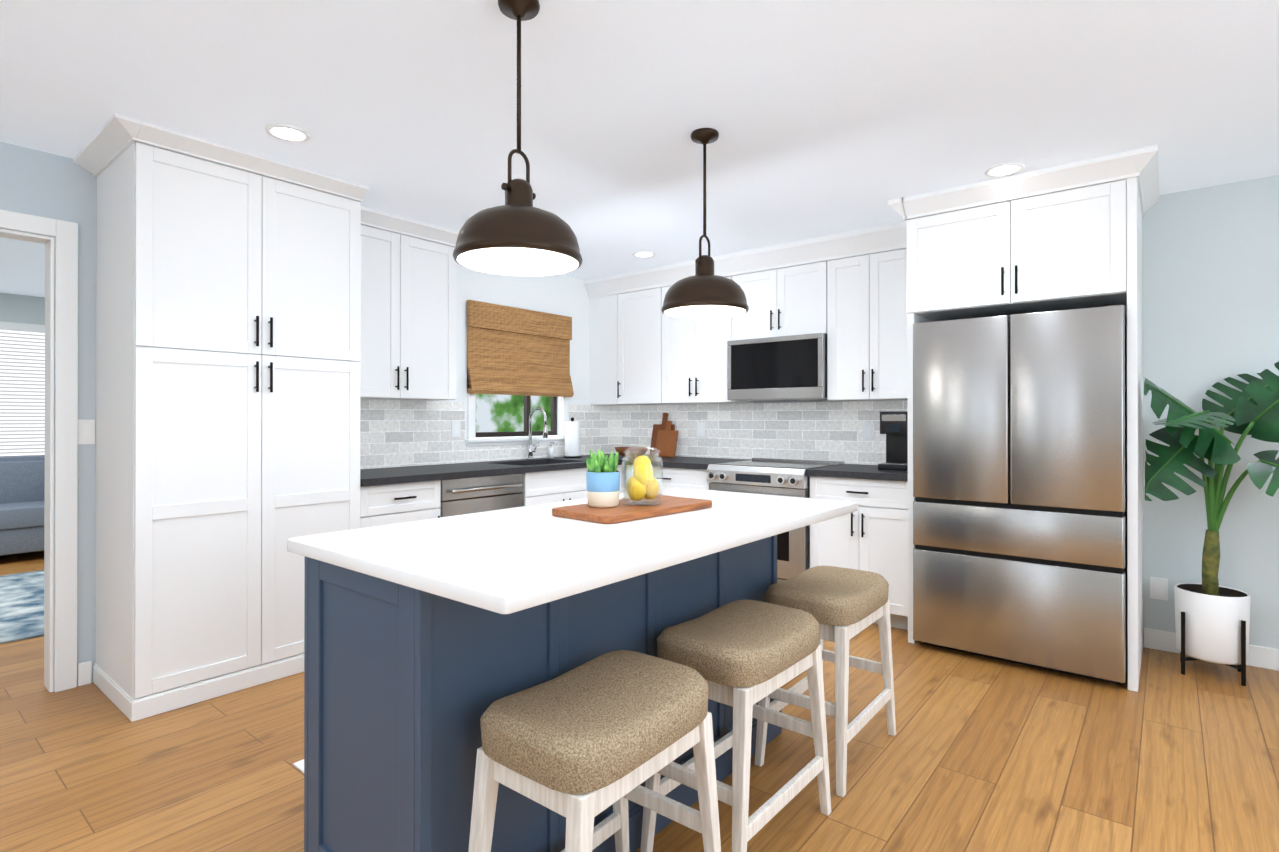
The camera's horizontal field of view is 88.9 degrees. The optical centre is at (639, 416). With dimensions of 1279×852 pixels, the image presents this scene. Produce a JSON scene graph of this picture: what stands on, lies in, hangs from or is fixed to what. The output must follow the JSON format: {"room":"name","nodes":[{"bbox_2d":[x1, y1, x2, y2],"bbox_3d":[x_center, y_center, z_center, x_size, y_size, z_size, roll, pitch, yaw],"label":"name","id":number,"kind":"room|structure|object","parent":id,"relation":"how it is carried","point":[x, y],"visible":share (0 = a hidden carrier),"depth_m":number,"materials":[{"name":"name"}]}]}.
{"room":"kitchen","nodes":[
{"label":"kitchen","id":0,"kind":"room"},
{"bbox_2d":[0,142,615,685],"bbox_3d":[-2.669,0.027,3.026,0.120,2.435,7.840,0,0,39],"label":"wall","id":1,"kind":"structure","parent":0,"point":[32,182],"depth_m":3.05,"materials":[{"name":"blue paint"}]},
{"bbox_2d":[0,321,44,455],"bbox_3d":[-6.206,-0.042,6.057,0.068,1.730,1.990,0,0,39],"label":"window blinds","id":2,"kind":"object","parent":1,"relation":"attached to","point":[22,392],"depth_m":6.34,"materials":[{"name":"white plastic"}]},
{"bbox_2d":[0,209,77,691],"bbox_3d":[-2.992,0.174,2.627,0.156,2.138,1.091,0,0,39],"label":"door frame","id":3,"kind":"structure","parent":1,"relation":"attached to","point":[60,574],"depth_m":2.96,"materials":[{"name":"white wood"}]},
{"bbox_2d":[78,420,94,443],"bbox_3d":[-2.577,0.070,3.036,0.008,0.115,0.062,0,0,39],"label":"light switch","id":4,"kind":"object","parent":1,"relation":"attached to","point":[86,428],"depth_m":3.03,"materials":[{"name":"white plastic"}]},
{"bbox_2d":[451,421,460,436],"bbox_3d":[-1.296,0.083,4.603,0.007,0.115,0.075,0,0,39],"label":"electrical outlet plate","id":5,"kind":"object","parent":1,"relation":"attached to","point":[455,425],"depth_m":4.60,"materials":[{"name":"white plastic"}]},
{"bbox_2d":[360,400,615,468],"bbox_3d":[-1.094,0.111,4.863,0.007,0.435,2.699,0,0,39],"label":"backsplash","id":6,"kind":"structure","parent":1,"relation":"attached to","point":[396,433],"depth_m":4.47,"materials":[{"name":"tile"}]},
{"bbox_2d":[465,393,567,445],"bbox_3d":[-0.955,-0.299,5.106,0.160,1.024,1.044,0,0,39],"label":"kitchen window","id":7,"kind":"structure","parent":1,"relation":"in","point":[559,411],"depth_m":5.15,"materials":[{"name":"white wood"}]},
{"bbox_2d":[467,300,573,396],"bbox_3d":[-0.891,-0.500,5.044,0.060,0.669,1.028,0,0,39],"label":"window shade","id":8,"kind":"object","parent":1,"relation":"attached to","point":[515,351],"visible":1,"depth_m":4.99,"materials":[{"name":"brown wicker"}]},
{"bbox_2d":[0,551,1278,851],"bbox_3d":[-2.040,1.273,2.512,11.140,0.060,7.840,0,0,39],"label":"floor","id":9,"kind":"structure","parent":0,"point":[976,753],"depth_m":2.32,"materials":[{"name":"brown wood"}]},
{"bbox_2d":[0,570,43,643],"bbox_3d":[-4.584,1.241,3.900,2.100,0.011,2.750,0,0,39],"label":"rug","id":10,"kind":"object","parent":9,"relation":"on","point":[21,606],"depth_m":4.25,"materials":[{"name":"blue fabric"}]},
{"bbox_2d":[0,455,44,555],"bbox_3d":[-6.034,0.811,5.432,0.960,0.879,2.200,0,0,39],"label":"sofa","id":11,"kind":"object","parent":9,"relation":"on","point":[22,489],"depth_m":5.88,"materials":[{"name":"blue fabric"}]},
{"bbox_2d":[73,113,369,721],"bbox_3d":[-2.002,0.028,3.181,0.714,2.432,1.049,0,0,39],"label":"pantry","id":12,"kind":"object","parent":9,"relation":"on","point":[228,336],"visible":0.96,"depth_m":2.93,"materials":[{"name":"white wood"}]},
{"bbox_2d":[293,759,303,772],"bbox_3d":[-1.091,1.237,2.411,0.110,0.009,0.320,0,0,39],"label":"floor vent","id":13,"kind":"object","parent":9,"relation":"in","point":[298,765],"visible":0.06,"depth_m":2.31,"materials":[{"name":"white metal"}]},
{"bbox_2d":[360,480,440,528],"bbox_3d":[-1.554,0.806,3.814,0.608,0.880,0.494,0,0,39],"label":"base cabinet","id":14,"kind":"object","parent":9,"relation":"on","point":[386,504],"depth_m":3.61,"materials":[{"name":"white wood"}]},
{"bbox_2d":[439,473,523,517],"bbox_3d":[-1.173,0.808,4.237,0.628,0.876,0.630,0,0,39],"label":"dishwasher","id":15,"kind":"object","parent":9,"relation":"on","point":[463,496],"visible":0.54,"depth_m":4.03,"materials":[{"name":"silver metal"}]},
{"bbox_2d":[304,535,781,851],"bbox_3d":[-0.159,0.793,2.115,0.549,0.894,1.601,0,0,39],"label":"kitchen island","id":16,"kind":"object","parent":9,"relation":"on","point":[428,643],"depth_m":1.54,"materials":[{"name":"blue wood"}]},
{"bbox_2d":[287,487,857,618],"bbox_3d":[-0.049,0.328,2.029,0.868,0.032,1.644,0,0,39],"label":"island countertop","id":17,"kind":"structure","parent":16,"relation":"on","point":[504,563],"depth_m":1.60,"materials":[{"name":"white stone"}]},
{"bbox_2d":[552,495,711,523],"bbox_3d":[-0.013,0.300,2.157,0.270,0.022,0.520,0,0,43],"label":"serving board","id":18,"kind":"object","parent":17,"relation":"on","point":[622,512],"visible":0.77,"depth_m":2.04,"materials":[{"name":"brown wood"}]},
{"bbox_2d":[586,450,619,507],"bbox_3d":[-0.117,0.196,2.106,0.113,0.183,0.113,0,0,39],"label":"succulent pot","id":19,"kind":"object","parent":18,"relation":"on","point":[602,481],"visible":1,"depth_m":2.06,"materials":[{"name":"blue ceramic"}]},
{"bbox_2d":[621,439,662,505],"bbox_3d":[0.009,0.179,2.159,0.140,0.218,0.140,0,0,39],"label":"lemon jar","id":20,"kind":"object","parent":18,"relation":"on","point":[642,483],"visible":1,"depth_m":2.12,"materials":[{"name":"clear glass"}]},
{"bbox_2d":[536,465,623,504],"bbox_3d":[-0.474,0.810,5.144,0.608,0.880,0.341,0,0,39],"label":"base cabinet","id":21,"kind":"object","parent":9,"relation":"on","point":[567,484],"depth_m":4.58,"materials":[{"name":"white wood"}]},
{"bbox_2d":[360,455,650,485],"bbox_3d":[-0.836,0.348,4.671,0.645,0.038,2.727,0,0,39],"label":"countertop","id":22,"kind":"structure","parent":21,"relation":"on","point":[385,476],"depth_m":4.12,"materials":[{"name":"grey stone"}]},
{"bbox_2d":[527,407,547,459],"bbox_3d":[-0.768,0.126,5.025,0.217,0.406,0.107,0,0,39],"label":"faucet","id":23,"kind":"object","parent":22,"relation":"on","point":[531,450],"visible":1,"depth_m":5.04,"materials":[{"name":"silver metal"}]},
{"bbox_2d":[548,442,554,457],"bbox_3d":[-0.705,0.265,5.217,0.062,0.130,0.044,0,0,39],"label":"soap dispenser","id":24,"kind":"object","parent":22,"relation":"on","point":[550,451],"visible":1,"depth_m":5.21,"materials":[{"name":"white"}]},
{"bbox_2d":[563,417,581,457],"bbox_3d":[-0.545,0.167,5.294,0.150,0.326,0.150,0,0,39],"label":"paper towel holder","id":25,"kind":"object","parent":22,"relation":"on","point":[572,438],"visible":1,"depth_m":5.24,"materials":[{"name":"white paper"}]},
{"bbox_2d":[582,453,621,456],"bbox_3d":[-0.167,0.350,5.460,0.390,0.038,0.660,0,0,39],"label":"countertop","id":26,"kind":"structure","parent":21,"relation":"on","point":[614,453],"depth_m":5.61,"materials":[{"name":"grey stone"}]},
{"bbox_2d":[468,650,720,851],"bbox_3d":[-0.086,0.922,1.461,0.344,0.634,0.550,0,0,38],"label":"stool","id":27,"kind":"object","parent":9,"relation":"on","point":[580,747],"visible":1,"depth_m":1.36,"materials":[{"name":"beige fabric"}]},
{"bbox_2d":[626,465,709,490],"bbox_3d":[0.388,0.810,5.040,0.776,0.880,0.609,0,0,39],"label":"base cabinet","id":28,"kind":"object","parent":9,"relation":"on","point":[672,477],"depth_m":4.72,"materials":[{"name":"white wood"}]},
{"bbox_2d":[620,456,749,469],"bbox_3d":[0.376,0.349,5.020,0.769,0.038,0.660,0,0,39],"label":"countertop","id":29,"kind":"structure","parent":28,"relation":"on","point":[677,461],"depth_m":4.82,"materials":[{"name":"grey stone"}]},
{"bbox_2d":[614,413,677,456],"bbox_3d":[0.048,0.147,5.374,0.420,0.366,0.472,0,0,39],"label":"cutting board","id":30,"kind":"object","parent":29,"relation":"on","point":[664,438],"visible":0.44,"depth_m":5.42,"materials":[{"name":"brown wood"}]},
{"bbox_2d":[640,600,830,851],"bbox_3d":[0.301,0.924,1.939,0.344,0.634,0.550,0,0,40],"label":"stool","id":31,"kind":"object","parent":9,"relation":"on","point":[741,657],"visible":0.94,"depth_m":1.82,"materials":[{"name":"beige fabric"}]},
{"bbox_2d":[707,458,844,582],"bbox_3d":[0.938,0.780,4.520,0.718,0.936,0.705,0,0,39],"label":"range","id":32,"kind":"object","parent":9,"relation":"on","point":[779,477],"visible":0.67,"depth_m":4.20,"materials":[{"name":"silver metal"}]},
{"bbox_2d":[755,566,895,796],"bbox_3d":[0.708,0.925,2.439,0.344,0.634,0.549,0,0,39],"label":"stool","id":33,"kind":"object","parent":9,"relation":"on","point":[843,606],"visible":0.85,"depth_m":2.31,"materials":[{"name":"beige fabric"}]},
{"bbox_2d":[810,476,907,629],"bbox_3d":[1.504,0.807,4.134,0.632,0.880,0.609,0,0,39],"label":"base cabinet","id":34,"kind":"object","parent":9,"relation":"on","point":[870,534],"depth_m":3.86,"materials":[{"name":"white wood"}]},
{"bbox_2d":[807,464,907,480],"bbox_3d":[1.493,0.347,4.121,0.633,0.038,0.645,0,0,39],"label":"countertop","id":35,"kind":"structure","parent":34,"relation":"on","point":[860,471],"depth_m":3.94,"materials":[{"name":"grey stone"}]},
{"bbox_2d":[878,411,907,470],"bbox_3d":[1.645,0.147,4.109,0.185,0.360,0.320,0,0,39],"label":"coffee maker","id":36,"kind":"object","parent":35,"relation":"on","point":[894,426],"visible":0.75,"depth_m":4.04,"materials":[{"name":"black plastic"}]},
{"bbox_2d":[913,305,1127,683],"bbox_3d":[2.074,0.367,3.525,0.918,1.755,0.785,0,0,39],"label":"fridge","id":37,"kind":"object","parent":9,"relation":"on","point":[1020,486],"visible":0.96,"depth_m":3.18,"materials":[{"name":"silver metal"}]},
{"bbox_2d":[888,145,1159,691],"bbox_3d":[2.075,0.029,3.530,1.161,2.432,0.832,0,0,39],"label":"tall cabinet","id":38,"kind":"object","parent":9,"relation":"on","point":[1067,236],"visible":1,"depth_m":3.21,"materials":[{"name":"white"}]},
{"bbox_2d":[1144,362,1278,685],"bbox_3d":[2.763,0.476,2.990,0.696,1.535,0.716,0,0,39],"label":"monstera plant","id":39,"kind":"object","parent":9,"relation":"on","point":[1212,620],"visible":1,"depth_m":3.07,"materials":[{"name":"green plant"}]},
{"bbox_2d":[0,0,1278,296],"bbox_3d":[-2.040,-1.222,2.519,11.140,0.060,7.840,0,0,39],"label":"ceiling","id":40,"kind":"structure","parent":0,"point":[828,116],"depth_m":2.42,"materials":[{"name":"white paint"}]},
{"bbox_2d":[265,124,310,142],"bbox_3d":[-1.471,-1.186,2.729,0.170,0.007,0.170,0,0,39],"label":"recessed light","id":41,"kind":"object","parent":40,"relation":"in","point":[287,133],"visible":0.98,"depth_m":2.73,"materials":[{"name":"white plastic"}]},
{"bbox_2d":[359,206,458,400],"bbox_3d":[-1.518,-0.648,4.030,0.399,1.075,0.868,0,0,39],"label":"upper cabinet","id":42,"kind":"object","parent":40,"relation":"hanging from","point":[408,308],"visible":0.77,"depth_m":3.95,"materials":[{"name":"white wood"}]},
{"bbox_2d":[453,0,582,275],"bbox_3d":[-0.346,-0.817,1.872,0.366,0.751,0.366,0,0,39],"label":"pendant light","id":43,"kind":"object","parent":40,"relation":"hanging from","point":[517,234],"visible":1,"depth_m":1.81,"materials":[{"name":"brown metal"}]},
{"bbox_2d":[588,273,623,404],"bbox_3d":[-0.183,-0.643,5.688,0.382,1.074,0.330,0,0,39],"label":"upper cabinet","id":44,"kind":"object","parent":40,"relation":"hanging from","point":[606,294],"depth_m":5.54,"materials":[{"name":"white wood"}]},
{"bbox_2d":[632,251,654,257],"bbox_3d":[0.032,-1.181,4.738,0.170,0.007,0.170,0,0,39],"label":"recessed light","id":45,"kind":"object","parent":40,"relation":"in","point":[643,254],"visible":1,"depth_m":4.73,"materials":[{"name":"white plastic"}]},
{"bbox_2d":[624,265,667,404],"bbox_3d":[0.121,-0.644,5.441,0.523,1.074,0.330,0,0,39],"label":"upper cabinet","id":46,"kind":"object","parent":40,"relation":"hanging from","point":[645,324],"depth_m":5.29,"materials":[{"name":"white wood"}]},
{"bbox_2d":[661,128,748,318],"bbox_3d":[0.274,-0.815,2.738,0.366,0.751,0.366,0,0,39],"label":"pendant light","id":47,"kind":"object","parent":40,"relation":"hanging from","point":[704,292],"visible":1,"depth_m":2.67,"materials":[{"name":"brown metal"}]},
{"bbox_2d":[668,253,753,403],"bbox_3d":[0.528,-0.645,5.111,0.773,1.074,0.330,0,0,39],"label":"upper cabinet","id":48,"kind":"object","parent":40,"relation":"hanging from","point":[697,348],"depth_m":4.95,"materials":[{"name":"white wood"}]},
{"bbox_2d":[740,237,827,339],"bbox_3d":[1.063,-0.869,4.678,0.726,0.628,0.330,0,0,39],"label":"upper cabinet","id":49,"kind":"object","parent":40,"relation":"hanging from","point":[785,287],"depth_m":4.50,"materials":[{"name":"white wood"}]},
{"bbox_2d":[727,333,826,400],"bbox_3d":[1.041,-0.337,4.650,0.720,0.428,0.397,0,0,39],"label":"over-the-range microwave","id":50,"kind":"object","parent":49,"relation":"attached to","point":[786,368],"visible":0.98,"depth_m":4.47,"materials":[{"name":"silver metal"}]},
{"bbox_2d":[827,221,907,400],"bbox_3d":[1.568,-0.647,4.267,0.697,1.074,0.330,0,0,39],"label":"upper cabinet","id":51,"kind":"object","parent":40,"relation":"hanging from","point":[846,292],"depth_m":4.14,"materials":[{"name":"white wood"}]},
{"bbox_2d":[984,163,1024,176],"bbox_3d":[1.752,-1.185,3.131,0.170,0.007,0.170,0,0,39],"label":"recessed light","id":52,"kind":"object","parent":40,"relation":"in","point":[1004,169],"visible":1,"depth_m":3.12,"materials":[{"name":"white"}]},
{"bbox_2d":[616,175,1278,648],"bbox_3d":[2.217,0.030,4.031,6.180,2.435,0.120,0,0,39],"label":"wall","id":53,"kind":"structure","parent":0,"point":[1210,286],"depth_m":3.36,"materials":[{"name":"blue paint"}]},
{"bbox_2d":[697,422,704,435],"bbox_3d":[0.501,0.101,5.330,0.075,0.115,0.008,0,0,39],"label":"electrical outlet plate","id":54,"kind":"object","parent":53,"relation":"attached to","point":[700,425],"depth_m":5.33,"materials":[{"name":"white plastic"}]},
{"bbox_2d":[616,401,907,464],"bbox_3d":[0.855,0.112,5.053,2.796,0.435,0.007,0,0,39],"label":"backsplash","id":55,"kind":"structure","parent":53,"relation":"attached to","point":[825,431],"depth_m":4.94,"materials":[{"name":"tile"}]},
{"bbox_2d":[864,423,874,439],"bbox_3d":[1.573,0.099,4.460,0.075,0.115,0.008,0,0,39],"label":"electrical outlet plate","id":56,"kind":"object","parent":53,"relation":"attached to","point":[869,428],"depth_m":4.46,"materials":[{"name":"white plastic"}]},
{"bbox_2d":[1150,577,1167,600],"bbox_3d":[2.781,0.919,3.488,0.075,0.115,0.008,0,0,39],"label":"electrical outlet plate","id":57,"kind":"object","parent":53,"relation":"attached to","point":[1158,586],"depth_m":3.49,"materials":[{"name":"white plastic"}]},
{"bbox_2d":[1144,628,1278,670],"bbox_3d":[3.655,1.191,2.775,2.384,0.104,0.013,0,0,39],"label":"baseboard","id":58,"kind":"structure","parent":53,"relation":"attached to","point":[1263,657],"depth_m":3.26,"materials":[{"name":"white wood"}]},
{"label":"outside","id":59,"kind":"structure","parent":0,"visible":0},
{"bbox_2d":[476,394,550,431],"bbox_3d":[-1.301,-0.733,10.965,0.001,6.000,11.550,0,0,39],"label":"trees","id":60,"kind":"object","parent":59,"point":[498,413],"depth_m":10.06,"materials":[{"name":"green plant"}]}
]}

